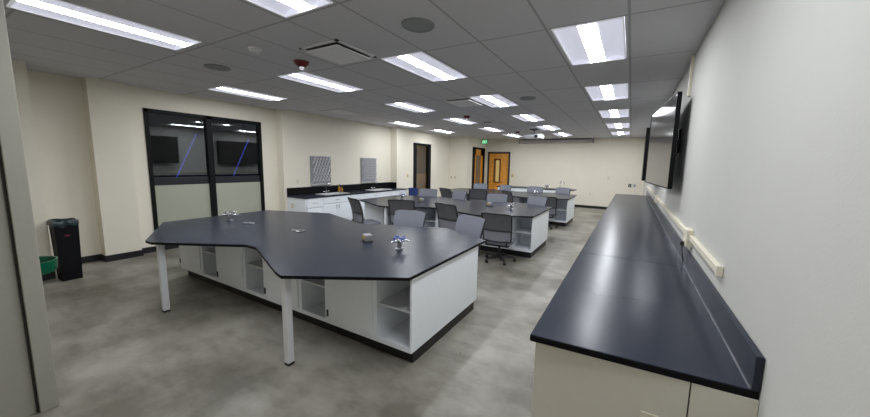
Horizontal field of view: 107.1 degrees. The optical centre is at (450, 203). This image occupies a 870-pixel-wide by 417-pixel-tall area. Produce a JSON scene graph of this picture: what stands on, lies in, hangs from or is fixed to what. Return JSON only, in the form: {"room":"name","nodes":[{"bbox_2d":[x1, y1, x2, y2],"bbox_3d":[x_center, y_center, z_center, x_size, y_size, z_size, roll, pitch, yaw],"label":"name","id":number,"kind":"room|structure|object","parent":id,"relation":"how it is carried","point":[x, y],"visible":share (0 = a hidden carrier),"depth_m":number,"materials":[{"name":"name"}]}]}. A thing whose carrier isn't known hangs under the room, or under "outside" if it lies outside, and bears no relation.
{"room":"science classroom","nodes":[
{"label":"science classroom","id":0,"kind":"room"},
{"bbox_2d":[0,171,36,416],"bbox_3d":[-3.298,0.017,1.513,0.150,3.060,1.398,5,8,29],"label":"wall partition","id":1,"kind":"structure","parent":0,"point":[17,399],"depth_m":2.15,"materials":[{"name":"beige paint"}]},
{"bbox_2d":[0,0,59,412],"bbox_3d":[-2.921,-0.056,2.161,0.210,3.060,0.087,5,8,29],"label":"trim","id":2,"kind":"structure","parent":1,"relation":"attached to","point":[11,141],"depth_m":2.13,"materials":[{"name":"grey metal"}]},
{"bbox_2d":[11,59,51,255],"bbox_3d":[-6.729,-0.352,3.839,0.900,3.060,2.150,5,8,29],"label":"wall","id":3,"kind":"structure","parent":0,"point":[19,67],"depth_m":4.47,"materials":[{"name":"beige paint"}]},
{"bbox_2d":[27,70,100,256],"bbox_3d":[-6.338,-0.515,5.215,0.230,3.060,0.650,5,8,29],"label":"wall","id":4,"kind":"structure","parent":0,"point":[57,102],"depth_m":5.16,"materials":[{"name":"beige paint"}]},
{"bbox_2d":[42,245,178,280],"bbox_3d":[-3.478,0.554,9.085,0.939,0.110,14.221,6,8,32],"label":"baseboard","id":5,"kind":"structure","parent":4,"relation":"attached to","point":[92,258],"depth_m":5.61,"materials":[{"name":"black rubber"}]},
{"bbox_2d":[81,77,141,255],"bbox_3d":[-5.964,-0.560,5.645,0.460,3.060,0.470,5,8,29],"label":"wall pier","id":6,"kind":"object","parent":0,"point":[105,101],"visible":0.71,"depth_m":5.50,"materials":[{"name":"beige paint"}]},
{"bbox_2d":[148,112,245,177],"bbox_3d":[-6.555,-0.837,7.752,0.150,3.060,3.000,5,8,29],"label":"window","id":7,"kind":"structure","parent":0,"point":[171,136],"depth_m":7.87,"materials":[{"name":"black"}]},
{"bbox_2d":[126,85,279,247],"bbox_3d":[-5.170,-0.718,7.054,0.180,3.060,2.780,5,8,29],"label":"wall","id":8,"kind":"structure","parent":0,"point":[138,98],"depth_m":6.31,"materials":[{"name":"beige paint"}]},
{"bbox_2d":[143,108,264,230],"bbox_3d":[-5.156,-0.607,6.972,0.100,2.540,2.150,5,8,29],"label":"window","id":9,"kind":"structure","parent":8,"relation":"in","point":[172,198],"depth_m":6.83,"materials":[{"name":"black metal"}]},
{"bbox_2d":[26,207,605,416],"bbox_3d":[-0.423,0.786,8.630,10.260,0.100,16.700,5,8,29],"label":"floor","id":10,"kind":"structure","parent":0,"point":[217,352],"depth_m":3.02,"materials":[{"name":"concrete"}]},
{"bbox_2d":[39,256,57,274],"bbox_3d":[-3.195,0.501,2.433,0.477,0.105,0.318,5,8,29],"label":"trash bin","id":11,"kind":"object","parent":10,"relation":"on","point":[48,264],"visible":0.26,"depth_m":2.52,"materials":[{"name":"teal plastic"}]},
{"bbox_2d":[46,218,82,281],"bbox_3d":[-5.622,0.660,4.705,0.325,0.887,0.266,5,8,29],"label":"trash bin","id":12,"kind":"object","parent":10,"relation":"on","point":[64,233],"visible":1,"depth_m":4.63,"materials":[{"name":"black plastic"}]},
{"bbox_2d":[145,210,484,365],"bbox_3d":[-1.954,0.799,4.373,4.420,0.860,2.640,5,8,29],"label":"lab table","id":13,"kind":"object","parent":10,"relation":"on","point":[375,294],"visible":1,"depth_m":3.55,"materials":[{"name":"black laminate"}]},
{"bbox_2d":[204,248,215,254],"bbox_3d":[-3.230,0.659,4.737,0.380,0.020,0.550,5,8,29],"label":"shelf","id":14,"kind":"object","parent":13,"relation":"attached to","point":[206,250],"depth_m":4.58,"materials":[{"name":"white laminate"}]},
{"bbox_2d":[247,259,262,268],"bbox_3d":[-2.279,0.746,4.211,0.380,0.020,0.550,5,8,29],"label":"shelf","id":15,"kind":"object","parent":13,"relation":"attached to","point":[257,263],"depth_m":4.06,"materials":[{"name":"white laminate"}]},
{"bbox_2d":[303,279,324,287],"bbox_3d":[-1.329,0.834,3.685,0.380,0.020,0.550,5,8,29],"label":"shelf","id":16,"kind":"object","parent":13,"relation":"attached to","point":[321,283],"depth_m":3.49,"materials":[{"name":"white laminate"}]},
{"bbox_2d":[362,233,372,242],"bbox_3d":[-1.002,0.407,3.874,0.100,0.085,0.124,-3,8,-32],"label":"box","id":17,"kind":"object","parent":13,"relation":"on","point":[367,237],"visible":1,"depth_m":3.83,"materials":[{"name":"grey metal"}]},
{"bbox_2d":[378,286,409,313],"bbox_3d":[-0.378,0.921,3.159,0.380,0.020,0.550,5,8,29],"label":"shelf","id":18,"kind":"object","parent":13,"relation":"attached to","point":[399,300],"depth_m":3.06,"materials":[{"name":"white laminate"}]},
{"bbox_2d":[389,236,409,249],"bbox_3d":[-0.564,0.430,3.549,0.185,0.138,0.185,3,7,12],"label":"turret","id":19,"kind":"object","parent":13,"relation":"on","point":[399,241],"visible":1,"depth_m":3.52,"materials":[{"name":"grey metal"}]},
{"bbox_2d":[288,189,406,220],"bbox_3d":[-2.864,0.077,9.944,0.712,0.870,4.170,5,8,29],"label":"base cabinet","id":20,"kind":"object","parent":10,"relation":"on","point":[339,206],"visible":0.49,"depth_m":8.74,"materials":[{"name":"white laminate"}]},
{"bbox_2d":[287,182,407,198],"bbox_3d":[-2.855,-0.467,9.866,0.716,0.230,4.190,5,8,29],"label":"countertop","id":21,"kind":"structure","parent":20,"relation":"on","point":[299,192],"depth_m":9.46,"materials":[{"name":"black stone"}]},
{"bbox_2d":[348,197,380,223],"bbox_3d":[-1.902,0.361,7.167,0.678,1.039,0.617,-4,9,-39],"label":"office chair","id":22,"kind":"object","parent":10,"relation":"on","point":[357,211],"visible":0.64,"depth_m":6.93,"materials":[{"name":"grey plastic"}]},
{"bbox_2d":[388,199,414,224],"bbox_3d":[-1.037,0.384,7.144,0.617,1.039,0.678,2,7,4],"label":"office chair","id":23,"kind":"object","parent":10,"relation":"on","point":[393,204],"visible":0.31,"depth_m":6.83,"materials":[{"name":"grey fabric"}]},
{"bbox_2d":[393,210,426,226],"bbox_3d":[-0.769,0.650,5.064,0.617,1.039,0.678,4,8,23],"label":"office chair","id":24,"kind":"object","parent":10,"relation":"on","point":[402,217],"visible":0.23,"depth_m":5.26,"materials":[{"name":"grey fabric"}]},
{"bbox_2d":[419,189,436,196],"bbox_3d":[-0.738,0.082,9.617,0.617,1.039,0.678,2,7,9],"label":"office chair","id":25,"kind":"object","parent":10,"relation":"on","point":[422,192],"visible":0.15,"depth_m":9.82,"materials":[{"name":"grey fabric"}]},
{"bbox_2d":[439,188,451,197],"bbox_3d":[0.018,-0.021,10.574,0.678,1.039,0.617,-4,9,-39],"label":"office chair","id":26,"kind":"object","parent":10,"relation":"on","point":[445,192],"visible":0.24,"depth_m":10.30,"materials":[{"name":"grey fabric"}]},
{"bbox_2d":[435,202,457,230],"bbox_3d":[0.069,0.477,6.598,0.617,1.039,0.678,8,10,43],"label":"office chair","id":27,"kind":"object","parent":10,"relation":"on","point":[447,214],"visible":0.51,"depth_m":6.35,"materials":[{"name":"grey fabric"}]},
{"bbox_2d":[359,195,551,257],"bbox_3d":[-0.033,0.417,7.781,4.420,0.860,2.640,5,8,29],"label":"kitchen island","id":28,"kind":"object","parent":10,"relation":"on","point":[529,221],"visible":0.34,"depth_m":7.03,"materials":[{"name":"white laminate"}]},
{"bbox_2d":[513,227,531,233],"bbox_3d":[1.542,0.539,6.567,0.380,0.020,0.550,5,8,29],"label":"shelf","id":29,"kind":"object","parent":28,"relation":"attached to","point":[526,230],"depth_m":6.50,"materials":[{"name":"white laminate"}]},
{"bbox_2d":[452,190,466,199],"bbox_3d":[0.062,0.152,9.197,0.678,1.039,0.617,-4,9,-39],"label":"office chair","id":30,"kind":"object","parent":10,"relation":"on","point":[461,195],"visible":0.26,"depth_m":9.32,"materials":[{"name":"grey fabric"}]},
{"bbox_2d":[455,214,485,256],"bbox_3d":[0.103,0.714,4.705,0.678,1.039,0.617,-5,9,-41],"label":"office chair","id":31,"kind":"object","parent":10,"relation":"on","point":[471,225],"visible":0.3,"depth_m":4.82,"materials":[{"name":"grey fabric"}]},
{"bbox_2d":[469,189,486,201],"bbox_3d":[0.883,0.002,10.551,0.617,1.039,0.678,2,7,4],"label":"office chair","id":32,"kind":"object","parent":10,"relation":"on","point":[474,194],"visible":0.43,"depth_m":10.26,"materials":[{"name":"grey fabric"}]},
{"bbox_2d":[486,193,507,201],"bbox_3d":[1.151,0.268,8.471,0.617,1.039,0.678,4,8,23],"label":"office chair","id":33,"kind":"object","parent":10,"relation":"on","point":[491,197],"visible":0.27,"depth_m":8.67,"materials":[{"name":"grey fabric"}]},
{"bbox_2d":[481,212,515,265],"bbox_3d":[0.924,0.607,6.038,0.617,0.959,0.678,5,8,25],"label":"office chair","id":34,"kind":"object","parent":10,"relation":"on","point":[497,231],"visible":0.9,"depth_m":5.81,"materials":[{"name":"grey fabric"}]},
{"bbox_2d":[439,188,576,226],"bbox_3d":[1.887,0.035,11.189,4.420,0.860,2.640,5,8,29],"label":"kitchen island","id":35,"kind":"object","parent":10,"relation":"on","point":[565,202],"visible":0.2,"depth_m":10.30,"materials":[{"name":"white laminate"}]},
{"bbox_2d":[502,190,513,202],"bbox_3d":[1.964,0.098,9.980,0.678,1.039,0.617,-1,8,-19],"label":"office chair","id":36,"kind":"object","parent":10,"relation":"on","point":[510,196],"visible":0.23,"depth_m":9.70,"materials":[{"name":"grey fabric"}]},
{"bbox_2d":[527,186,542,191],"bbox_3d":[3.071,-0.114,11.879,0.617,1.039,0.678,4,8,23],"label":"office chair","id":37,"kind":"object","parent":10,"relation":"on","point":[529,188],"visible":0.15,"depth_m":12.09,"materials":[{"name":"grey fabric"}]},
{"bbox_2d":[496,186,576,193],"bbox_3d":[3.517,-0.231,13.418,3.150,0.910,0.750,5,8,29],"label":"bench","id":38,"kind":"object","parent":10,"relation":"on","point":[514,188],"visible":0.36,"depth_m":13.25,"materials":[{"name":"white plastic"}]},
{"bbox_2d":[527,196,547,205],"bbox_3d":[2.024,0.333,8.112,0.678,1.039,0.617,-5,9,-41],"label":"office chair","id":39,"kind":"object","parent":10,"relation":"on","point":[535,200],"visible":0.23,"depth_m":8.23,"materials":[{"name":"grey fabric"}]},
{"bbox_2d":[543,196,557,229],"bbox_3d":[2.845,0.225,9.446,0.617,0.959,0.678,5,8,25],"label":"office chair","id":40,"kind":"object","parent":10,"relation":"on","point":[552,201],"visible":0.49,"depth_m":9.16,"materials":[{"name":"grey fabric"}]},
{"bbox_2d":[555,187,570,193],"bbox_3d":[3.918,-0.064,11.637,0.678,1.039,0.617,-5,9,-41],"label":"office chair","id":41,"kind":"object","parent":10,"relation":"on","point":[559,189],"visible":0.2,"depth_m":11.76,"materials":[{"name":"grey plastic"}]},
{"bbox_2d":[531,342,758,416],"bbox_3d":[3.341,0.688,6.008,0.875,0.915,10.350,5,8,29],"label":"base cabinet","id":42,"kind":"object","parent":10,"relation":"on","point":[566,383],"visible":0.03,"depth_m":1.51,"materials":[{"name":"beige laminate"}]},
{"bbox_2d":[530,191,764,399],"bbox_3d":[3.336,0.146,5.927,0.893,0.180,10.387,5,8,29],"label":"countertop","id":43,"kind":"structure","parent":42,"relation":"on","point":[628,298],"depth_m":1.91,"materials":[{"name":"black stone"}]},
{"bbox_2d":[275,109,390,210],"bbox_3d":[-3.437,-1.051,10.036,0.550,3.060,4.150,5,8,29],"label":"wall","id":44,"kind":"structure","parent":0,"point":[300,135],"depth_m":9.17,"materials":[{"name":"beige paint"}]},
{"bbox_2d":[310,155,331,185],"bbox_3d":[-3.614,-0.945,9.034,0.110,0.831,0.680,5,8,29],"label":"drying rack","id":45,"kind":"object","parent":44,"relation":"attached to","point":[320,166],"visible":1,"depth_m":9.00,"materials":[{"name":"grey"}]},
{"bbox_2d":[361,157,377,182],"bbox_3d":[-2.685,-1.125,10.683,0.110,0.841,0.720,5,8,29],"label":"drying rack","id":46,"kind":"object","parent":44,"relation":"attached to","point":[368,165],"visible":1,"depth_m":10.65,"materials":[{"name":"grey plastic"}]},
{"bbox_2d":[3,0,724,139],"bbox_3d":[-0.351,-2.369,8.236,10.260,0.140,16.700,5,8,29],"label":"ceiling","id":47,"kind":"structure","parent":0,"point":[509,49],"depth_m":3.83,"materials":[{"name":"tile"}]},
{"bbox_2d":[6,0,201,50],"bbox_3d":[-3.244,-1.766,3.106,0.592,0.096,1.182,5,8,29],"label":"ceiling light","id":48,"kind":"object","parent":47,"relation":"attached to","point":[60,10],"visible":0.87,"depth_m":3.06,"materials":[{"name":"grey plastic"}]},
{"bbox_2d":[36,0,192,43],"bbox_3d":[-3.088,-1.732,3.022,0.200,0.034,1.150,5,8,29],"label":"diffuser","id":49,"kind":"object","parent":48,"relation":"attached to","point":[64,5],"depth_m":3.00,"materials":[{"name":"grey plastic"}]},
{"bbox_2d":[204,64,229,70],"bbox_3d":[-3.214,-1.879,4.426,0.300,0.015,0.300,5,8,29],"label":"ceiling speaker","id":50,"kind":"object","parent":47,"relation":"attached to","point":[210,66],"visible":1,"depth_m":4.40},
{"bbox_2d":[208,86,286,100],"bbox_3d":[-3.876,-2.167,6.208,0.592,0.096,1.182,5,8,29],"label":"ceiling light","id":51,"kind":"object","parent":47,"relation":"attached to","point":[225,89],"visible":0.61,"depth_m":6.21,"materials":[{"name":"grey plastic"}]},
{"bbox_2d":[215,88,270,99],"bbox_3d":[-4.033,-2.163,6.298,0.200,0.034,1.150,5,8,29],"label":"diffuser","id":52,"kind":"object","parent":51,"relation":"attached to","point":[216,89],"depth_m":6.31,"materials":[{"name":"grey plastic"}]},
{"bbox_2d":[222,87,280,98],"bbox_3d":[-3.719,-2.134,6.124,0.200,0.034,1.150,5,8,29],"label":"diffuser","id":53,"kind":"object","parent":51,"relation":"attached to","point":[231,88],"depth_m":6.10,"materials":[{"name":"grey plastic"}]},
{"bbox_2d":[247,46,261,53],"bbox_3d":[-2.218,-1.741,3.638,0.140,0.049,0.140,5,8,29],"label":"smoke detector","id":54,"kind":"object","parent":47,"relation":"attached to","point":[253,49],"visible":1,"depth_m":3.60,"materials":[{"name":"white plastic"}]},
{"bbox_2d":[246,0,332,17],"bbox_3d":[-1.480,-1.609,2.176,0.592,0.096,1.182,5,8,29],"label":"ceiling light","id":55,"kind":"object","parent":47,"relation":"attached to","point":[285,8],"visible":0.99,"depth_m":2.64,"materials":[{"name":"grey"}]},
{"bbox_2d":[254,0,294,13],"bbox_3d":[-1.638,-1.605,2.265,0.200,0.034,1.150,5,8,29],"label":"diffuser","id":56,"kind":"object","parent":55,"relation":"attached to","point":[275,6],"depth_m":2.69,"materials":[{"name":"grey plastic"}]},
{"bbox_2d":[301,0,318,5],"bbox_3d":[-1.324,-1.576,2.092,0.200,0.034,1.150,5,8,29],"label":"diffuser","id":57,"kind":"object","parent":55,"relation":"attached to","point":[307,2],"depth_m":2.60,"materials":[{"name":"grey plastic"}]},
{"bbox_2d":[293,59,309,69],"bbox_3d":[-1.902,-1.764,4.103,0.190,0.104,0.190,5,8,29],"label":"fire alarm strobe","id":58,"kind":"object","parent":47,"relation":"attached to","point":[301,64],"visible":1,"depth_m":4.05,"materials":[{"name":"red plastic"}]},
{"bbox_2d":[277,72,362,92],"bbox_3d":[-2.062,-2.001,5.205,0.592,0.096,1.182,5,8,29],"label":"ceiling light","id":59,"kind":"object","parent":47,"relation":"attached to","point":[302,77],"visible":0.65,"depth_m":5.20,"materials":[{"name":"grey plastic"}]},
{"bbox_2d":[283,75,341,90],"bbox_3d":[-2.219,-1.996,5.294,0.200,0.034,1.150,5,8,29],"label":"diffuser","id":60,"kind":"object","parent":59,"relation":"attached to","point":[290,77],"depth_m":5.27,"materials":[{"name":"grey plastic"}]},
{"bbox_2d":[298,73,354,89],"bbox_3d":[-1.905,-1.968,5.120,0.200,0.034,1.150,5,8,29],"label":"diffuser","id":61,"kind":"object","parent":59,"relation":"attached to","point":[308,75],"depth_m":5.10,"materials":[{"name":"grey plastic"}]},
{"bbox_2d":[299,39,375,64],"bbox_3d":[-1.293,-1.734,3.717,0.600,0.039,0.600,5,8,29],"label":"ceiling vent","id":62,"kind":"object","parent":47,"relation":"in","point":[336,51],"visible":1,"depth_m":3.62,"materials":[{"name":"metal"}]},
{"bbox_2d":[321,109,360,114],"bbox_3d":[-2.778,-2.336,8.166,0.640,0.015,0.720,5,8,29],"label":"ceiling vent","id":63,"kind":"object","parent":47,"relation":"in","point":[336,111],"visible":1,"depth_m":8.09,"materials":[{"name":"metal"}]},
{"bbox_2d":[388,122,420,126],"bbox_3d":[-1.452,-2.649,10.509,0.592,0.096,1.182,5,8,29],"label":"ceiling light","id":64,"kind":"object","parent":47,"relation":"attached to","point":[397,123],"visible":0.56,"depth_m":10.58,"materials":[{"name":"grey"}]},
{"bbox_2d":[385,102,435,111],"bbox_3d":[-0.879,-2.236,7.303,0.592,0.096,1.182,5,8,29],"label":"ceiling light","id":65,"kind":"object","parent":47,"relation":"attached to","point":[403,105],"visible":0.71,"depth_m":7.34,"materials":[{"name":"grey"}]},
{"bbox_2d":[390,104,417,110],"bbox_3d":[-1.037,-2.232,7.392,0.200,0.034,1.150,5,8,29],"label":"diffuser","id":66,"kind":"object","parent":65,"relation":"attached to","point":[394,105],"depth_m":7.42,"materials":[{"name":"grey plastic"}]},
{"bbox_2d":[402,103,429,110],"bbox_3d":[-0.723,-2.203,7.219,0.200,0.034,1.150,5,8,29],"label":"diffuser","id":67,"kind":"object","parent":65,"relation":"attached to","point":[408,104],"depth_m":7.24,"materials":[{"name":"grey plastic"}]},
{"bbox_2d":[401,17,433,32],"bbox_3d":[-0.296,-1.625,2.926,0.300,0.015,0.300,5,8,29],"label":"ceiling speaker","id":68,"kind":"object","parent":47,"relation":"attached to","point":[414,24],"visible":1,"depth_m":2.90},
{"bbox_2d":[403,20,432,31],"bbox_3d":[-0.296,-1.627,2.925,0.270,0.010,0.270,5,8,29],"label":"grille","id":69,"kind":"object","parent":68,"relation":"attached to","point":[410,25],"depth_m":2.92,"materials":[{"name":"grey metal"}]},
{"bbox_2d":[382,51,467,81],"bbox_3d":[-0.298,-1.844,4.274,0.592,0.096,1.182,5,8,29],"label":"ceiling light","id":70,"kind":"object","parent":47,"relation":"attached to","point":[421,64],"visible":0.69,"depth_m":4.25,"materials":[{"name":"grey plastic"}]},
{"bbox_2d":[387,57,440,79],"bbox_3d":[-0.455,-1.840,4.364,0.200,0.034,1.150,5,8,29],"label":"diffuser","id":71,"kind":"object","parent":70,"relation":"attached to","point":[400,62],"depth_m":4.35,"materials":[{"name":"grey plastic"}]},
{"bbox_2d":[409,53,460,77],"bbox_3d":[-0.141,-1.811,4.190,0.200,0.034,1.150,5,8,29],"label":"diffuser","id":72,"kind":"object","parent":70,"relation":"attached to","point":[423,58],"depth_m":4.16,"materials":[{"name":"grey plastic"}]},
{"bbox_2d":[443,118,475,123],"bbox_3d":[0.303,-2.471,9.402,0.592,0.096,1.182,5,8,29],"label":"ceiling light","id":73,"kind":"object","parent":47,"relation":"attached to","point":[456,120],"visible":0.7,"depth_m":9.50,"materials":[{"name":"grey plastic"}]},
{"bbox_2d":[443,97,483,106],"bbox_3d":[0.275,-2.044,6.478,0.600,0.039,0.720,5,8,29],"label":"ceiling vent","id":74,"kind":"object","parent":47,"relation":"in","point":[467,101],"visible":1,"depth_m":6.36,"materials":[{"name":"metal"}]},
{"bbox_2d":[471,94,518,107],"bbox_3d":[0.885,-2.079,6.373,0.592,0.096,1.182,5,8,29],"label":"ceiling light","id":75,"kind":"object","parent":47,"relation":"attached to","point":[496,100],"visible":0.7,"depth_m":6.42,"materials":[{"name":"grey plastic"}]},
{"bbox_2d":[472,96,497,105],"bbox_3d":[0.727,-2.075,6.462,0.200,0.034,1.150,5,8,29],"label":"diffuser","id":76,"kind":"object","parent":75,"relation":"attached to","point":[481,99],"depth_m":6.48,"materials":[{"name":"grey plastic"}]},
{"bbox_2d":[490,95,513,105],"bbox_3d":[1.041,-2.046,6.288,0.200,0.034,1.150,5,8,29],"label":"diffuser","id":77,"kind":"object","parent":75,"relation":"attached to","point":[499,98],"depth_m":6.34,"materials":[{"name":"grey plastic"}]},
{"bbox_2d":[511,114,544,120],"bbox_3d":[2.067,-2.315,8.471,0.592,0.096,1.182,5,8,29],"label":"ceiling light","id":78,"kind":"object","parent":47,"relation":"attached to","point":[527,117],"visible":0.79,"depth_m":8.59,"materials":[{"name":"grey plastic"}]},
{"bbox_2d":[514,115,528,120],"bbox_3d":[1.910,-2.310,8.560,0.200,0.034,1.150,5,8,29],"label":"diffuser","id":79,"kind":"object","parent":78,"relation":"attached to","point":[521,117],"depth_m":8.62,"materials":[{"name":"grey plastic"}]},
{"bbox_2d":[528,114,540,119],"bbox_3d":[2.224,-2.281,8.387,0.200,0.034,1.150,5,8,29],"label":"diffuser","id":80,"kind":"object","parent":78,"relation":"attached to","point":[532,116],"depth_m":8.43,"materials":[{"name":"grey plastic"}]},
{"bbox_2d":[524,128,543,138],"bbox_3d":[2.872,-2.404,11.009,0.580,0.329,0.435,5,8,29],"label":"projector","id":81,"kind":"object","parent":47,"relation":"hanging from","point":[526,136],"visible":1,"depth_m":10.88,"materials":[{"name":"grey plastic"}]},
{"bbox_2d":[536,125,561,129],"bbox_3d":[3.249,-2.550,10.569,0.592,0.096,1.182,5,8,29],"label":"ceiling light","id":82,"kind":"object","parent":47,"relation":"attached to","point":[553,127],"visible":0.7,"depth_m":10.77,"materials":[{"name":"grey"}]},
{"bbox_2d":[551,16,625,65],"bbox_3d":[1.479,-1.685,3.326,0.592,0.096,1.182,5,8,29],"label":"ceiling light","id":83,"kind":"object","parent":47,"relation":"attached to","point":[586,43],"visible":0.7,"depth_m":3.26,"materials":[{"name":"white"}]},
{"bbox_2d":[555,26,590,62],"bbox_3d":[1.321,-1.681,3.415,0.200,0.034,1.150,5,8,29],"label":"diffuser","id":84,"kind":"object","parent":83,"relation":"attached to","point":[571,39],"depth_m":3.36,"materials":[{"name":"grey plastic"}]},
{"bbox_2d":[597,19,623,59],"bbox_3d":[1.635,-1.652,3.241,0.200,0.034,1.150,5,8,29],"label":"diffuser","id":85,"kind":"object","parent":83,"relation":"attached to","point":[610,32],"depth_m":3.21,"materials":[{"name":"white plastic"}]},
{"bbox_2d":[585,83,627,100],"bbox_3d":[2.661,-1.921,5.424,0.592,0.096,1.182,5,8,29],"label":"ceiling light","id":86,"kind":"object","parent":47,"relation":"attached to","point":[613,91],"visible":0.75,"depth_m":5.45,"materials":[{"name":"grey"}]},
{"bbox_2d":[587,86,604,99],"bbox_3d":[2.504,-1.916,5.513,0.200,0.034,1.150,5,8,29],"label":"diffuser","id":87,"kind":"object","parent":86,"relation":"attached to","point":[595,92],"depth_m":5.53,"materials":[{"name":"grey plastic"}]},
{"bbox_2d":[612,84,626,97],"bbox_3d":[2.818,-1.887,5.340,0.200,0.034,1.150,5,8,29],"label":"diffuser","id":88,"kind":"object","parent":86,"relation":"attached to","point":[618,90],"depth_m":5.40,"materials":[{"name":"grey plastic"}]},
{"bbox_2d":[599,109,628,117],"bbox_3d":[3.844,-2.156,7.522,0.592,0.096,1.182,5,8,29],"label":"ceiling light","id":89,"kind":"object","parent":47,"relation":"attached to","point":[622,112],"visible":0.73,"depth_m":7.62,"materials":[{"name":"grey plastic"}]},
{"bbox_2d":[618,109,627,116],"bbox_3d":[4.000,-2.122,7.438,0.200,0.034,1.150,5,8,29],"label":"diffuser","id":90,"kind":"object","parent":89,"relation":"attached to","point":[622,112],"depth_m":7.56,"materials":[{"name":"grey plastic"}]},
{"bbox_2d":[606,123,628,127],"bbox_3d":[5.026,-2.391,9.621,0.592,0.096,1.182,5,8,29],"label":"ceiling light","id":91,"kind":"object","parent":47,"relation":"attached to","point":[612,125],"visible":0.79,"depth_m":9.79,"materials":[{"name":"grey plastic"}]},
{"bbox_2d":[391,127,411,194],"bbox_3d":[-2.072,-1.286,12.165,0.840,3.060,0.920,5,8,29],"label":"wall pier","id":92,"kind":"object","parent":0,"point":[401,138],"visible":0.43,"depth_m":11.75,"materials":[{"name":"beige paint"}]},
{"bbox_2d":[417,145,426,195],"bbox_3d":[-1.751,-1.542,14.278,0.120,3.060,2.850,5,8,29],"label":"wall","id":93,"kind":"structure","parent":0,"point":[421,150],"depth_m":14.89,"materials":[{"name":"brown paint"}]},
{"bbox_2d":[412,130,449,196],"bbox_3d":[-0.886,-1.461,13.783,0.160,3.060,3.080,5,8,29],"label":"wall","id":94,"kind":"structure","parent":0,"point":[440,144],"depth_m":14.14,"materials":[{"name":"beige paint"}]},
{"bbox_2d":[413,143,430,188],"bbox_3d":[-1.196,-1.161,13.184,0.125,2.600,1.240,5,8,29],"label":"door frame","id":95,"kind":"structure","parent":94,"relation":"in","point":[428,154],"depth_m":13.42,"materials":[{"name":"black metal"}]},
{"bbox_2d":[449,136,468,188],"bbox_3d":[0.313,-1.580,14.956,1.100,3.060,0.150,5,8,29],"label":"wall","id":96,"kind":"structure","parent":0,"point":[459,146],"depth_m":14.78,"materials":[{"name":"beige paint"}]},
{"bbox_2d":[468,137,486,187],"bbox_3d":[1.269,-1.648,15.679,0.140,3.060,2.050,5,8,29],"label":"wall","id":97,"kind":"structure","parent":0,"point":[473,142],"depth_m":15.04,"materials":[{"name":"beige paint"}]},
{"bbox_2d":[471,147,484,187],"bbox_3d":[1.308,-1.432,15.733,0.150,2.620,1.400,5,8,29],"label":"door","id":98,"kind":"structure","parent":97,"relation":"in","point":[478,156],"depth_m":15.74,"materials":[{"name":"brown wood"}]},
{"bbox_2d":[486,137,644,206],"bbox_3d":[4.999,-1.462,14.866,7.180,3.060,0.150,5,8,29],"label":"wall","id":99,"kind":"structure","parent":0,"point":[583,167],"depth_m":14.30,"materials":[{"name":"beige paint"}]},
{"bbox_2d":[487,152,510,189],"bbox_3d":[2.393,-1.385,16.198,1.180,2.460,0.102,5,8,29],"label":"door","id":100,"kind":"structure","parent":99,"relation":"in","point":[498,169],"depth_m":16.18,"materials":[{"name":"brown wood"}]},
{"bbox_2d":[519,139,593,143],"bbox_3d":[4.750,-2.868,14.681,3.290,0.175,0.128,5,8,29],"label":"projection screen","id":101,"kind":"object","parent":99,"relation":"attached to","point":[538,140],"visible":1,"depth_m":14.55,"materials":[{"name":"grey"}]},
{"bbox_2d":[574,204,606,208],"bbox_3d":[5.449,0.058,14.689,5.680,0.110,0.012,5,8,29],"label":"baseboard","id":102,"kind":"structure","parent":99,"relation":"attached to","point":[575,205],"depth_m":14.26,"materials":[{"name":"black rubber"}]},
{"bbox_2d":[643,0,869,416],"bbox_3d":[4.022,-0.376,5.995,0.150,3.060,16.400,5,8,29],"label":"wall","id":103,"kind":"structure","parent":0,"point":[771,177],"depth_m":1.16,"materials":[{"name":"paint"}]},
{"bbox_2d":[641,127,649,180],"bbox_3d":[4.452,-1.065,7.114,0.294,1.050,1.800,5,8,30],"label":"television","id":104,"kind":"object","parent":103,"relation":"attached to","point":[647,129],"visible":0.38,"depth_m":6.41,"materials":[{"name":"black"}]},
{"bbox_2d":[646,191,652,203],"bbox_3d":[5.508,-0.193,8.898,0.026,0.145,3.047,5,8,29],"label":"backsplash","id":105,"kind":"structure","parent":103,"relation":"attached to","point":[648,195],"depth_m":8.56,"materials":[{"name":"black stone"}]},
{"bbox_2d":[651,199,664,223],"bbox_3d":[4.017,0.103,6.253,0.026,0.145,3.047,5,8,29],"label":"backsplash","id":106,"kind":"structure","parent":103,"relation":"attached to","point":[658,211],"depth_m":5.80,"materials":[{"name":"black stone"}]},
{"bbox_2d":[645,91,682,188],"bbox_3d":[2.907,-0.773,4.284,0.238,1.050,1.807,4,8,24],"label":"television","id":107,"kind":"object","parent":103,"relation":"attached to","point":[665,133],"visible":1,"depth_m":3.97,"materials":[{"name":"black"}]},
{"bbox_2d":[662,216,689,265],"bbox_3d":[2.679,0.369,3.877,0.026,0.145,2.427,5,8,29],"label":"backsplash","id":108,"kind":"structure","parent":103,"relation":"attached to","point":[674,237],"depth_m":3.53,"materials":[{"name":"black stone"}]},
{"bbox_2d":[647,186,723,276],"bbox_3d":[3.881,-0.063,6.003,0.054,0.150,9.565,5,8,29],"label":"cable raceway","id":109,"kind":"object","parent":103,"relation":"attached to","point":[689,239],"visible":0.93,"depth_m":2.66,"materials":[{"name":"beige plastic"}]},
{"bbox_2d":[687,55,694,96],"bbox_3d":[2.679,-1.425,3.578,0.028,0.438,0.060,5,8,29],"label":"vertical conduit","id":110,"kind":"object","parent":103,"relation":"attached to","point":[692,56],"visible":1,"depth_m":3.56,"materials":[{"name":"beige plastic"}]},
{"bbox_2d":[685,251,764,392],"bbox_3d":[1.641,0.576,2.035,0.026,0.145,1.816,5,8,29],"label":"backsplash","id":111,"kind":"structure","parent":103,"relation":"attached to","point":[749,358],"depth_m":1.56,"materials":[{"name":"black plastic"}]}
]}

